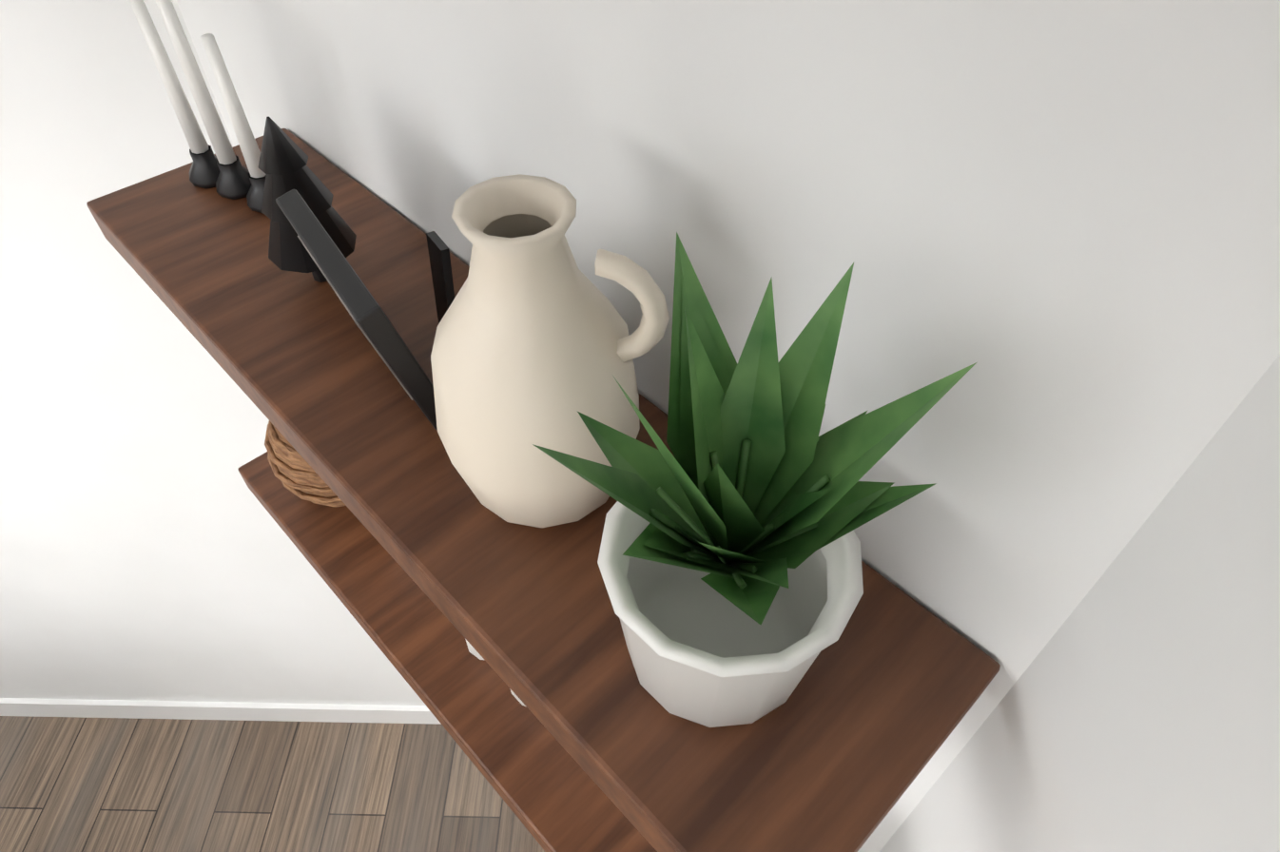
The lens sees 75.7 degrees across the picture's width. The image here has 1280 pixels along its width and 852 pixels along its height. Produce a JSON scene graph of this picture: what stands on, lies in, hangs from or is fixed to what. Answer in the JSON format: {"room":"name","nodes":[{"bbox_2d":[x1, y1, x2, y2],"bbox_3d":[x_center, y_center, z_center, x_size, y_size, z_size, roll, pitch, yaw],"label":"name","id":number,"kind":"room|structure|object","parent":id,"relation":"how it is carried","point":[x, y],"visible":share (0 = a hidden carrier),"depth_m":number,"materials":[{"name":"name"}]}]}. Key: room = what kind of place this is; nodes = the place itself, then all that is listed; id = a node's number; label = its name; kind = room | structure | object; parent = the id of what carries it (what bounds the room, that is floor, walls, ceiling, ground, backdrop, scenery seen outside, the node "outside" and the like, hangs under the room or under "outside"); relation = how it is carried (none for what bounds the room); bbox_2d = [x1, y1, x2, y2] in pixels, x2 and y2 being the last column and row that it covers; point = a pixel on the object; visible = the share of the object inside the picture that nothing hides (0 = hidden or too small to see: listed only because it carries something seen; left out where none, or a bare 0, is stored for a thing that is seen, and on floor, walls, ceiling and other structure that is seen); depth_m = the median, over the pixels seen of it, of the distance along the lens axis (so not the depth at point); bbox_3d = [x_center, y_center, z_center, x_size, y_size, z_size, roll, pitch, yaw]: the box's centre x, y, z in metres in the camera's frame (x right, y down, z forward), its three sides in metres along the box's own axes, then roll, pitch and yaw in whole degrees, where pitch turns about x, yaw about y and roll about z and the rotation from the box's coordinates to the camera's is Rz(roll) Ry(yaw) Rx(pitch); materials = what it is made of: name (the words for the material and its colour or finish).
{"room":"living room","nodes":[
{"label":"living room","id":0,"kind":"room"},
{"bbox_2d":[0,0,426,705],"bbox_3d":[-1.854,-0.144,1.587,2.825,2.440,0.400,1,48,0],"label":"wall","id":1,"kind":"structure","parent":0,"point":[148,550],"depth_m":1.48,"materials":[{"name":"paint"}]},
{"bbox_2d":[0,698,441,724],"bbox_3d":[-1.909,0.792,2.327,2.741,0.090,0.015,1,48,0],"label":"baseboard","id":2,"kind":"structure","parent":1,"relation":"attached to","point":[220,710],"depth_m":2.27,"materials":[{"name":"white wood"}]},
{"bbox_2d":[0,716,544,851],"bbox_3d":[-3.946,2.287,1.103,9.000,0.100,8.400,1,48,0],"label":"floor","id":3,"kind":"structure","parent":0,"point":[93,785],"depth_m":2.23,"materials":[{"name":"brown wood"}]},
{"bbox_2d":[176,0,1279,851],"bbox_3d":[-0.111,0.273,1.234,0.120,2.440,1.140,-36,58,-28],"label":"wall","id":4,"kind":"structure","parent":0,"point":[1058,220],"depth_m":0.37,"materials":[{"name":"paint"}]},
{"bbox_2d":[237,451,657,851],"bbox_3d":[-0.156,0.237,0.916,0.200,0.042,0.820,-36,58,-28],"label":"shelf","id":5,"kind":"object","parent":4,"relation":"attached to","point":[552,794],"visible":0.4,"depth_m":0.86,"materials":[{"name":"brown wood"}]},
{"bbox_2d":[264,421,345,506],"bbox_3d":[-0.363,0.014,0.992,0.166,0.135,0.166,-36,58,-28],"label":"ball","id":6,"kind":"object","parent":5,"relation":"on","point":[296,474],"visible":0.27,"depth_m":0.94,"materials":[{"name":"brown wicker"}]},
{"bbox_2d":[465,639,484,659],"bbox_3d":[-0.205,0.149,0.911,0.093,0.080,0.228,-36,58,-28],"label":"mugs","id":7,"kind":"object","parent":5,"relation":"on","point":[474,651],"depth_m":0.87,"materials":[{"name":"white ceramic"}]},
{"bbox_2d":[510,689,525,706],"bbox_3d":[-0.099,0.217,0.809,0.074,0.142,0.076,-36,58,-28],"label":"decorative jar","id":8,"kind":"object","parent":5,"relation":"on","point":[517,698],"depth_m":0.83,"materials":[{"name":"white ceramic"}]},
{"bbox_2d":[86,128,1000,851],"bbox_3d":[-0.153,-0.022,0.625,0.200,0.042,0.820,-36,58,-28],"label":"shelf","id":9,"kind":"object","parent":4,"relation":"attached to","point":[838,748],"visible":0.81,"depth_m":0.49,"materials":[{"name":"brown wood"}]},
{"bbox_2d":[129,0,265,213],"bbox_3d":[-0.371,-0.290,0.691,0.116,0.210,0.039,24,53,20],"label":"candles","id":10,"kind":"object","parent":9,"relation":"on","point":[224,172],"visible":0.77,"depth_m":0.71,"materials":[{"name":"white wax"}]},
{"bbox_2d":[258,116,356,282],"bbox_3d":[-0.263,-0.171,0.632,0.067,0.140,0.070,-36,58,-28],"label":"tree","id":11,"kind":"object","parent":9,"relation":"on","point":[282,163],"visible":0.79,"depth_m":0.62,"materials":[{"name":"black plastic"}]},
{"bbox_2d":[275,189,454,430],"bbox_3d":[-0.171,-0.087,0.576,0.084,0.121,0.150,-27,54,-22],"label":"frame","id":12,"kind":"object","parent":9,"relation":"on","point":[369,316],"visible":0.85,"depth_m":0.52,"materials":[{"name":"black plastic"}]},
{"bbox_2d":[430,174,669,527],"bbox_3d":[-0.053,-0.035,0.470,0.139,0.205,0.121,9,49,7],"label":"jug","id":13,"kind":"object","parent":9,"relation":"on","point":[535,343],"visible":0.96,"depth_m":0.42,"materials":[{"name":"beige ceramic"}]},
{"bbox_2d":[532,232,976,727],"bbox_3d":[0.033,0.044,0.374,0.154,0.244,0.141,-36,58,-28],"label":"plant","id":14,"kind":"object","parent":9,"relation":"on","point":[729,561],"visible":1,"depth_m":0.36,"materials":[{"name":"green plant"}]},
{"bbox_2d":[879,354,1279,851],"bbox_3d":[0.224,2.602,-0.837,0.120,2.440,5.482,1,48,0],"label":"wall","id":15,"kind":"structure","parent":0,"point":[1136,708],"depth_m":0.33,"materials":[{"name":"paint"}]}
]}

